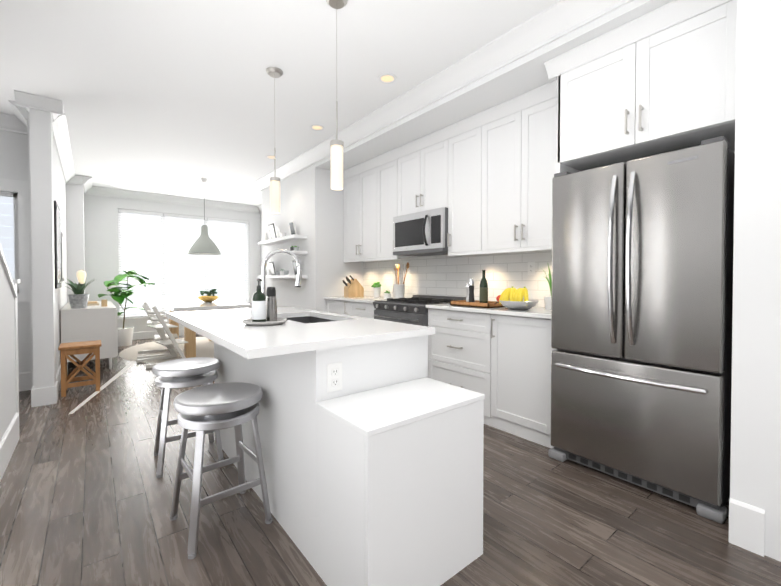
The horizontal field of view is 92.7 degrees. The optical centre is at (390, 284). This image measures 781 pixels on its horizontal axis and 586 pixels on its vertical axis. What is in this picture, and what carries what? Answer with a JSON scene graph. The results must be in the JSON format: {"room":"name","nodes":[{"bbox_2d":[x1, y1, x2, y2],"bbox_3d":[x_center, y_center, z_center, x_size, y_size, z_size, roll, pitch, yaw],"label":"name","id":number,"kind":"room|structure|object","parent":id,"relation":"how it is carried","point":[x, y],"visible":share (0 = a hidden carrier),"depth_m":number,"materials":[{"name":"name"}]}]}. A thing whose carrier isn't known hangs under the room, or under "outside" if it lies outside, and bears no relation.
{"room":"kitchen","nodes":[
{"label":"kitchen","id":0,"kind":"room"},
{"bbox_2d":[0,245,19,440],"bbox_3d":[-1.023,-0.251,0.485,0.160,2.797,5.685,-1,1,-39],"label":"wall","id":1,"kind":"structure","parent":0,"point":[9,390],"depth_m":2.44,"materials":[{"name":"white paint"}]},
{"bbox_2d":[0,413,19,480],"bbox_3d":[-0.934,1.052,0.503,0.016,0.190,5.570,-1,1,-39],"label":"baseboard","id":2,"kind":"structure","parent":1,"relation":"attached to","point":[8,443],"depth_m":2.35,"materials":[{"name":"white paint"}]},
{"bbox_2d":[0,0,633,212],"bbox_3d":[-1.513,-1.592,3.031,4.550,0.140,10.300,-1,1,-39],"label":"crown molding","id":3,"kind":"structure","parent":1,"relation":"attached to","point":[555,22],"depth_m":3.28,"materials":[{"name":"white paint"}]},
{"bbox_2d":[0,130,30,372],"bbox_3d":[-4.158,-0.285,3.582,1.090,2.770,0.180,-1,1,-39],"label":"wall","id":4,"kind":"structure","parent":0,"point":[13,167],"depth_m":3.81,"materials":[{"name":"white paint"}]},
{"bbox_2d":[19,371,30,390],"bbox_3d":[-4.116,1.005,3.549,1.090,0.190,0.016,-1,1,-39],"label":"baseboard","id":5,"kind":"structure","parent":4,"relation":"attached to","point":[24,377],"depth_m":3.83,"materials":[{"name":"white paint"}]},
{"bbox_2d":[27,111,66,388],"bbox_3d":[-4.455,-0.307,4.941,0.150,2.770,3.670,-1,1,-39],"label":"wall","id":6,"kind":"structure","parent":0,"point":[59,190],"depth_m":4.18,"materials":[{"name":"white paint"}]},
{"bbox_2d":[54,201,60,288],"bbox_3d":[-3.656,-0.408,4.087,0.026,0.900,0.700,-1,1,-39],"label":"picture frame","id":7,"kind":"object","parent":6,"relation":"attached to","point":[57,242],"visible":0.93,"depth_m":3.89,"materials":[{"name":"black"}]},
{"bbox_2d":[56,363,60,386],"bbox_3d":[-4.164,1.012,4.733,0.016,0.140,2.890,-1,1,-39],"label":"baseboard","id":8,"kind":"structure","parent":6,"relation":"attached to","point":[58,375],"depth_m":4.09,"materials":[{"name":"white paint"}]},
{"bbox_2d":[61,232,63,280],"bbox_3d":[-4.148,-0.338,4.699,0.023,0.600,0.470,-1,1,-39],"label":"picture frame","id":9,"kind":"object","parent":6,"relation":"attached to","point":[62,257],"visible":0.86,"depth_m":4.60,"materials":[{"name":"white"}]},
{"bbox_2d":[66,184,84,302],"bbox_3d":[-5.228,-0.326,6.192,0.210,2.770,0.750,-1,1,-39],"label":"pilaster","id":10,"kind":"object","parent":6,"relation":"attached to","point":[75,249],"visible":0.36,"depth_m":5.89,"materials":[{"name":"white paint"}]},
{"bbox_2d":[84,194,260,331],"bbox_3d":[-4.785,-0.341,7.125,4.850,2.770,0.150,-1,1,-39],"label":"wall","id":11,"kind":"structure","parent":0,"point":[101,236],"depth_m":6.80,"materials":[{"name":"white paint"}]},
{"bbox_2d":[132,329,197,339],"bbox_3d":[-4.168,0.968,7.534,3.100,0.140,0.016,-1,1,-39],"label":"baseboard","id":12,"kind":"structure","parent":11,"relation":"attached to","point":[146,334],"depth_m":7.13,"materials":[{"name":"white paint"}]},
{"bbox_2d":[118,212,248,319],"bbox_3d":[-4.107,-0.378,7.621,2.430,2.050,0.145,-1,1,-39],"label":"window","id":13,"kind":"structure","parent":11,"relation":"in","point":[163,249],"depth_m":7.35,"materials":[{"name":"white paint"}]},
{"bbox_2d":[118,209,248,317],"bbox_3d":[-4.099,-0.392,7.611,2.350,2.012,0.056,-1,1,-39],"label":"window blinds","id":14,"kind":"object","parent":13,"relation":"attached to","point":[126,211],"visible":0.75,"depth_m":7.46,"materials":[{"name":"white fabric"}]},
{"bbox_2d":[260,213,261,291],"bbox_3d":[-2.217,-0.349,7.680,0.150,2.770,2.200,-1,1,-39],"label":"wall","id":15,"kind":"structure","parent":0,"point":[261,245],"depth_m":8.45,"materials":[{"name":"white paint"}]},
{"bbox_2d":[0,0,559,205],"bbox_3d":[-1.513,-1.712,3.029,4.850,0.100,10.600,-1,1,-39],"label":"ceiling","id":16,"kind":"structure","parent":0,"point":[170,97],"depth_m":2.89,"materials":[{"name":"white paint"}]},
{"bbox_2d":[187,178,221,254],"bbox_3d":[-3.014,-1.095,6.028,0.510,1.226,0.510,-1,1,-39],"label":"dome pendant light","id":17,"kind":"object","parent":16,"relation":"hanging from","point":[204,243],"visible":1,"depth_m":5.93,"materials":[{"name":"grey painted metal"}]},
{"bbox_2d":[266,67,282,213],"bbox_3d":[-0.905,-1.109,2.912,0.128,1.100,0.128,-1,1,-39],"label":"pendant light","id":18,"kind":"object","parent":16,"relation":"hanging from","point":[274,72],"visible":1,"depth_m":2.89,"materials":[{"name":"white glass"}]},
{"bbox_2d":[310,125,323,130],"bbox_3d":[-0.786,-1.674,3.986,0.156,0.006,0.156,-1,1,-39],"label":"recessed light","id":19,"kind":"object","parent":16,"relation":"in","point":[316,127],"visible":1,"depth_m":3.98,"materials":[{"name":"white paint"}]},
{"bbox_2d":[326,0,347,189],"bbox_3d":[-0.311,-1.101,2.157,0.128,1.094,0.128,-1,1,-39],"label":"pendant light","id":20,"kind":"object","parent":16,"relation":"hanging from","point":[336,146],"visible":1,"depth_m":2.14,"materials":[{"name":"white glass"}]},
{"bbox_2d":[378,73,396,83],"bbox_3d":[-0.026,-1.659,3.006,0.156,0.006,0.156,-1,1,-39],"label":"recessed light","id":21,"kind":"object","parent":16,"relation":"in","point":[387,78],"visible":1,"depth_m":3.00,"materials":[{"name":"white paint"}]},
{"bbox_2d":[315,0,729,173],"bbox_3d":[0.585,-1.576,3.453,0.750,0.185,4.030,-1,1,-39],"label":"bulkhead","id":22,"kind":"object","parent":16,"relation":"attached to","point":[526,73],"visible":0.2,"depth_m":2.88,"materials":[{"name":"white paint"}]},
{"bbox_2d":[262,164,362,311],"bbox_3d":[-1.220,-0.321,5.840,0.900,2.770,1.920,-1,1,-39],"label":"wall","id":23,"kind":"structure","parent":0,"point":[311,203],"depth_m":5.03,"materials":[{"name":"white paint"}]},
{"bbox_2d":[258,275,307,277],"bbox_3d":[-1.608,-0.107,5.447,0.199,0.045,1.350,-1,1,-39],"label":"shelf","id":24,"kind":"object","parent":23,"relation":"attached to","point":[284,276],"visible":0.88,"depth_m":5.14,"materials":[{"name":"white paint"}]},
{"bbox_2d":[266,257,297,274],"bbox_3d":[-1.636,-0.271,5.494,0.104,0.276,1.171,-1,1,-39],"label":"decor","id":25,"kind":"object","parent":24,"relation":"on","point":[270,267],"visible":0.75,"depth_m":5.49,"materials":[{"name":"white ceramic"}]},
{"bbox_2d":[258,234,307,245],"bbox_3d":[-1.608,-0.637,5.439,0.199,0.045,1.350,-1,1,-39],"label":"shelf","id":26,"kind":"object","parent":23,"relation":"attached to","point":[285,239],"visible":1,"depth_m":5.21,"materials":[{"name":"white paint"}]},
{"bbox_2d":[264,220,296,240],"bbox_3d":[-1.659,-0.791,5.510,0.110,0.257,1.048,-1,1,-39],"label":"decor","id":27,"kind":"object","parent":26,"relation":"on","point":[273,233],"visible":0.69,"depth_m":5.49,"materials":[{"name":"white"}]},
{"bbox_2d":[284,250,307,255],"bbox_3d":[-1.286,-0.421,5.041,0.199,0.045,0.320,-1,1,-39],"label":"shelf","id":28,"kind":"object","parent":23,"relation":"attached to","point":[296,253],"visible":0.71,"depth_m":4.94,"materials":[{"name":"white paint"}]},
{"bbox_2d":[290,246,298,250],"bbox_3d":[-1.307,-0.485,5.071,0.076,0.081,0.182,-1,1,-39],"label":"decor","id":29,"kind":"object","parent":28,"relation":"on","point":[292,248],"visible":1,"depth_m":5.02,"materials":[{"name":"grey"}]},
{"bbox_2d":[0,334,780,585],"bbox_3d":[-1.967,1.124,3.639,4.850,0.050,12.050,-1,1,-39],"label":"floor","id":30,"kind":"structure","parent":0,"point":[86,496],"depth_m":1.78,"materials":[{"name":"brown wood"}]},
{"bbox_2d":[29,108,57,406],"bbox_3d":[-3.219,-0.283,3.451,0.170,2.770,0.230,-1,1,-39],"label":"column","id":31,"kind":"structure","parent":30,"relation":"on","point":[44,390],"depth_m":3.38,"materials":[{"name":"white paint"}]},
{"bbox_2d":[58,340,101,396],"bbox_3d":[-3.177,0.853,3.824,0.330,0.485,0.330,-1,1,-39],"label":"stool","id":32,"kind":"object","parent":30,"relation":"on","point":[71,349],"visible":1,"depth_m":3.75,"materials":[{"name":"brown wood"}]},
{"bbox_2d":[61,301,117,371],"bbox_3d":[-4.259,0.682,5.286,0.544,0.783,1.812,-1,1,-39],"label":"sideboard","id":33,"kind":"object","parent":30,"relation":"on","point":[93,323],"visible":0.65,"depth_m":4.61,"materials":[{"name":"white wood"}]},
{"bbox_2d":[62,279,94,308],"bbox_3d":[-3.860,0.112,4.628,0.345,0.375,0.350,-1,1,-39],"label":"potted plant","id":34,"kind":"object","parent":33,"relation":"on","point":[78,298],"visible":1,"depth_m":4.58,"materials":[{"name":"grey concrete"}]},
{"bbox_2d":[77,270,85,285],"bbox_3d":[-4.024,0.056,4.850,0.100,0.480,0.100,-1,1,-39],"label":"light","id":35,"kind":"object","parent":33,"relation":"on","point":[81,275],"visible":0.44,"depth_m":4.82,"materials":[{"name":"grey glass"}]},
{"bbox_2d":[87,299,106,306],"bbox_3d":[-4.074,0.247,5.075,0.320,0.090,0.650,-1,1,-39],"label":"books","id":36,"kind":"object","parent":33,"relation":"on","point":[94,303],"visible":0.74,"depth_m":5.06,"materials":[{"name":"beige"}]},
{"bbox_2d":[69,361,135,413],"bbox_3d":[-3.239,1.085,4.429,0.800,0.001,2.602,-1,1,-39],"label":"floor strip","id":37,"kind":"object","parent":30,"relation":"on","point":[108,382],"visible":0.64,"depth_m":4.04,"materials":[{"name":"white"}]},
{"bbox_2d":[98,270,154,346],"bbox_3d":[-4.455,0.410,6.308,0.790,1.294,0.801,-1,1,-39],"label":"fiddle leaf fig","id":38,"kind":"object","parent":30,"relation":"on","point":[120,295],"visible":0.96,"depth_m":6.30,"materials":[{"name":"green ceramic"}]},
{"bbox_2d":[119,337,213,362],"bbox_3d":[-3.288,1.056,6.200,2.000,0.005,2.500,-1,1,-39],"label":"rug","id":39,"kind":"object","parent":30,"relation":"on","point":[204,346],"visible":0.38,"depth_m":5.93,"materials":[{"name":"beige carpet"}]},
{"bbox_2d":[137,302,177,358],"bbox_3d":[-3.505,0.669,5.610,0.510,0.798,0.494,-1,1,-33],"label":"chair","id":40,"kind":"object","parent":39,"relation":"on","point":[157,337],"visible":0.4,"depth_m":5.59,"materials":[{"name":"white wood"}]},
{"bbox_2d":[136,304,187,368],"bbox_3d":[-3.125,0.677,5.106,0.494,0.798,0.510,1,1,43],"label":"chair","id":41,"kind":"object","parent":39,"relation":"on","point":[172,340],"visible":0.9,"depth_m":5.08,"materials":[{"name":"white wood"}]},
{"bbox_2d":[156,299,251,357],"bbox_3d":[-3.154,0.684,6.219,1.100,0.750,1.830,-1,1,-39],"label":"dining table","id":42,"kind":"object","parent":39,"relation":"on","point":[189,334],"visible":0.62,"depth_m":5.58,"materials":[{"name":"white stone"}]},
{"bbox_2d":[197,288,218,301],"bbox_3d":[-3.122,0.189,6.385,0.357,0.232,0.350,-1,1,-39],"label":"bowl","id":43,"kind":"object","parent":42,"relation":"on","point":[209,297],"visible":1,"depth_m":6.30,"materials":[{"name":"gold metal"}]},
{"bbox_2d":[152,357,223,477],"bbox_3d":[-1.303,0.812,2.391,0.383,0.612,0.384,-1,1,-39],"label":"stool","id":44,"kind":"object","parent":30,"relation":"on","point":[184,372],"visible":0.94,"depth_m":2.29,"materials":[{"name":"silver metal"}]},
{"bbox_2d":[170,382,271,559],"bbox_3d":[-0.810,0.822,1.773,0.383,0.612,0.383,-1,1,-39],"label":"stool","id":45,"kind":"object","parent":30,"relation":"on","point":[201,410],"visible":1,"depth_m":1.70,"materials":[{"name":"silver metal"}]},
{"bbox_2d":[326,299,343,314],"bbox_3d":[-0.443,0.638,4.886,0.598,0.883,0.557,-1,1,-39],"label":"base cabinet","id":46,"kind":"object","parent":30,"relation":"on","point":[336,306],"depth_m":4.72,"materials":[{"name":"white wood"}]},
{"bbox_2d":[214,314,484,585],"bbox_3d":[-0.429,0.681,2.113,0.614,0.883,1.904,-1,1,-39],"label":"kitchen island","id":47,"kind":"object","parent":30,"relation":"on","point":[373,468],"depth_m":1.45,"materials":[{"name":"white wood"}]},
{"bbox_2d":[166,310,365,361],"bbox_3d":[-0.853,0.225,2.102,0.480,0.032,1.780,-1,1,-39],"label":"island countertop","id":48,"kind":"structure","parent":47,"relation":"on","point":[225,328],"depth_m":1.63,"materials":[{"name":"white stone"}]},
{"bbox_2d":[242,279,286,325],"bbox_3d":[-0.665,0.091,1.969,0.228,0.236,0.228,-1,1,-39],"label":"soap tray","id":49,"kind":"object","parent":48,"relation":"on","point":[264,310],"visible":1,"depth_m":1.93,"materials":[{"name":"grey ceramic"}]},
{"bbox_2d":[327,362,341,392],"bbox_3d":[-0.224,0.375,1.501,0.070,0.114,0.006,-1,1,-39],"label":"outlet","id":50,"kind":"object","parent":47,"relation":"attached to","point":[334,376],"visible":1,"depth_m":1.50,"materials":[{"name":"white plastic"}]},
{"bbox_2d":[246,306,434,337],"bbox_3d":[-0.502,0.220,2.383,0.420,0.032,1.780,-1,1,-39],"label":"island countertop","id":51,"kind":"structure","parent":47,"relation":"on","point":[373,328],"depth_m":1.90,"materials":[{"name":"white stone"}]},
{"bbox_2d":[262,249,301,296],"bbox_3d":[-0.662,-0.008,2.301,0.276,0.425,0.116,-1,1,-39],"label":"faucet","id":52,"kind":"object","parent":51,"relation":"on","point":[297,260],"visible":0.67,"depth_m":2.31,"materials":[{"name":"silver metal"}]},
{"bbox_2d":[344,303,375,318],"bbox_3d":[-0.112,0.644,4.475,0.598,0.883,0.616,-1,1,-39],"label":"base cabinet","id":53,"kind":"object","parent":30,"relation":"on","point":[366,310],"depth_m":4.28,"materials":[{"name":"white wood"}]},
{"bbox_2d":[324,295,391,302],"bbox_3d":[-0.280,0.184,4.653,0.628,0.030,1.114,-1,1,-39],"label":"countertop","id":54,"kind":"structure","parent":53,"relation":"on","point":[365,299],"depth_m":4.46,"materials":[{"name":"white stone"}]},
{"bbox_2d":[343,275,363,296],"bbox_3d":[-0.502,0.023,4.895,0.290,0.282,0.110,-1,1,-39],"label":"knife block","id":55,"kind":"object","parent":54,"relation":"on","point":[353,288],"visible":0.98,"depth_m":4.86,"materials":[{"name":"brown wood"}]},
{"bbox_2d":[371,282,381,296],"bbox_3d":[-0.179,0.068,4.788,0.127,0.196,0.168,-1,1,-39],"label":"plant pot","id":56,"kind":"object","parent":54,"relation":"on","point":[376,290],"visible":1,"depth_m":4.75,"materials":[{"name":"white ceramic"}]},
{"bbox_2d":[383,290,390,298],"bbox_3d":[-0.038,0.122,4.360,0.092,0.100,0.103,-1,1,-39],"label":"plant pot","id":57,"kind":"object","parent":54,"relation":"on","point":[387,294],"visible":1,"depth_m":4.32,"materials":[{"name":"white ceramic"}]},
{"bbox_2d":[393,262,408,298],"bbox_3d":[0.111,-0.046,4.462,0.186,0.435,0.176,-1,1,-39],"label":"utensil crock","id":58,"kind":"object","parent":54,"relation":"on","point":[398,290],"visible":0.98,"depth_m":4.40,"materials":[{"name":"white ceramic"}]},
{"bbox_2d":[373,295,465,326],"bbox_3d":[0.289,0.603,3.892,0.691,0.944,0.783,-1,1,-39],"label":"range","id":59,"kind":"object","parent":30,"relation":"on","point":[413,310],"visible":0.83,"depth_m":3.70,"materials":[{"name":"grey metal"}]},
{"bbox_2d":[426,307,487,424],"bbox_3d":[0.811,0.662,3.325,0.598,0.883,0.752,-1,1,-39],"label":"base cabinet","id":60,"kind":"object","parent":30,"relation":"on","point":[458,347],"depth_m":3.13,"materials":[{"name":"white wood"}]},
{"bbox_2d":[488,315,555,447],"bbox_3d":[1.172,0.669,2.877,0.598,0.883,0.519,-1,1,-39],"label":"base cabinet","id":61,"kind":"object","parent":30,"relation":"on","point":[499,358],"depth_m":2.69,"materials":[{"name":"white wood"}]},
{"bbox_2d":[426,303,550,318],"bbox_3d":[0.943,0.208,3.130,0.628,0.030,1.211,-1,1,-39],"label":"countertop","id":62,"kind":"structure","parent":61,"relation":"on","point":[534,312],"depth_m":2.88,"materials":[{"name":"white stone"}]},
{"bbox_2d":[450,270,504,307],"bbox_3d":[0.760,0.034,3.221,0.260,0.312,0.466,-1,1,-39],"label":"tray","id":63,"kind":"object","parent":62,"relation":"on","point":[481,302],"visible":0.94,"depth_m":3.19,"materials":[{"name":"brown wood"}]},
{"bbox_2d":[496,286,538,309],"bbox_3d":[0.985,0.107,2.893,0.296,0.177,0.321,-1,1,-39],"label":"fruit bowl","id":64,"kind":"object","parent":62,"relation":"on","point":[511,298],"visible":1,"depth_m":2.81,"materials":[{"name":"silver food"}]},
{"bbox_2d":[540,262,551,309],"bbox_3d":[1.246,0.010,2.857,0.177,0.371,0.201,-1,1,-39],"label":"aloe plant","id":65,"kind":"object","parent":62,"relation":"on","point":[548,302],"visible":0.42,"depth_m":2.84,"materials":[{"name":"green plant"}]},
{"bbox_2d":[548,136,734,523],"bbox_3d":[1.524,0.210,2.251,0.762,1.820,0.859,-1,1,-39],"label":"fridge","id":66,"kind":"object","parent":30,"relation":"on","point":[641,314],"visible":1,"depth_m":1.97,"materials":[{"name":"grey metal"}]},
{"bbox_2d":[544,0,736,172],"bbox_3d":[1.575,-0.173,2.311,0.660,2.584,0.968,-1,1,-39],"label":"upper cabinet","id":67,"kind":"object","parent":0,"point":[670,89],"visible":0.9,"depth_m":2.06,"materials":[{"name":"white wood"}]},
{"bbox_2d":[730,0,780,561],"bbox_3d":[2.547,-0.247,1.086,0.980,2.770,2.150,-1,1,-39],"label":"wall","id":68,"kind":"structure","parent":0,"point":[755,468],"depth_m":1.56,"materials":[{"name":"white paint"}]},
{"bbox_3d":[0.936,-0.288,3.755,0.150,2.770,4.030,-1,1,-39],"label":"wall","id":69,"kind":"structure","parent":0,"visible":0},
{"bbox_2d":[343,167,382,262],"bbox_3d":[-0.254,-0.865,4.843,0.328,1.090,0.824,-1,1,-39],"label":"upper cabinet","id":70,"kind":"object","parent":69,"relation":"attached to","point":[357,188],"depth_m":4.79,"materials":[{"name":"white wood"}]},
{"bbox_2d":[371,159,418,258],"bbox_3d":[0.086,-0.859,4.419,0.328,1.090,0.501,-1,1,-39],"label":"upper cabinet","id":71,"kind":"object","parent":69,"relation":"attached to","point":[383,176],"depth_m":4.38,"materials":[{"name":"white wood"}]},
{"bbox_2d":[395,139,442,216],"bbox_3d":[0.443,-1.071,3.972,0.328,0.651,0.758,-1,1,-39],"label":"upper cabinet","id":72,"kind":"object","parent":69,"relation":"attached to","point":[418,174],"depth_m":3.87,"materials":[{"name":"white wood"}]},
{"bbox_2d":[393,207,447,256],"bbox_3d":[0.394,-0.530,3.941,0.453,0.423,0.754,-1,1,-39],"label":"microwave","id":73,"kind":"object","parent":72,"relation":"attached to","point":[421,233],"visible":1,"depth_m":3.79,"materials":[{"name":"grey metal"}]},
{"bbox_2d":[363,250,551,306],"bbox_3d":[0.592,-0.075,4.066,0.001,0.505,3.120,-1,1,-39],"label":"tile backsplash","id":74,"kind":"structure","parent":69,"relation":"attached to","point":[441,275],"depth_m":3.87,"materials":[{"name":"white tile"}]},
{"bbox_2d":[528,262,534,274],"bbox_3d":[1.233,-0.136,3.259,0.006,0.114,0.070,-1,1,-39],"label":"outlet","id":75,"kind":"object","parent":74,"relation":"attached to","point":[531,268],"visible":1,"depth_m":3.26,"materials":[{"name":"white plastic"}]},
{"bbox_2d":[443,127,478,254],"bbox_3d":[0.804,-0.845,3.526,0.328,1.090,0.513,-1,1,-39],"label":"upper cabinet","id":76,"kind":"object","parent":69,"relation":"attached to","point":[459,150],"depth_m":3.46,"materials":[{"name":"white wood"}]},
{"bbox_2d":[475,95,556,253],"bbox_3d":[1.164,-0.838,3.077,0.328,1.090,0.877,-1,1,-39],"label":"upper cabinet","id":77,"kind":"object","parent":69,"relation":"attached to","point":[488,186],"depth_m":3.00,"materials":[{"name":"white wood"}]},
{"label":"outside","id":78,"kind":"structure","parent":0,"visible":0},
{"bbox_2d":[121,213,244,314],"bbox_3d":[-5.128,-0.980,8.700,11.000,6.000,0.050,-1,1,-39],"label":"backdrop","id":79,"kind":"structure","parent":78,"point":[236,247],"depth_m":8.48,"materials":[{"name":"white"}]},
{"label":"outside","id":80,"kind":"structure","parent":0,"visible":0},
{"bbox_2d":[0,196,14,278],"bbox_3d":[-5.254,-0.430,4.194,1.950,2.240,0.050,-1,1,-39],"label":"window","id":81,"kind":"structure","parent":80,"point":[6,226],"depth_m":4.59,"materials":[{"name":"grey glass"}]},
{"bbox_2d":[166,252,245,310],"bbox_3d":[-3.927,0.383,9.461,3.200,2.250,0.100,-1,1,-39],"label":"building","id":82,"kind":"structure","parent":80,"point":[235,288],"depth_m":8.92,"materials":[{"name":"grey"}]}
]}

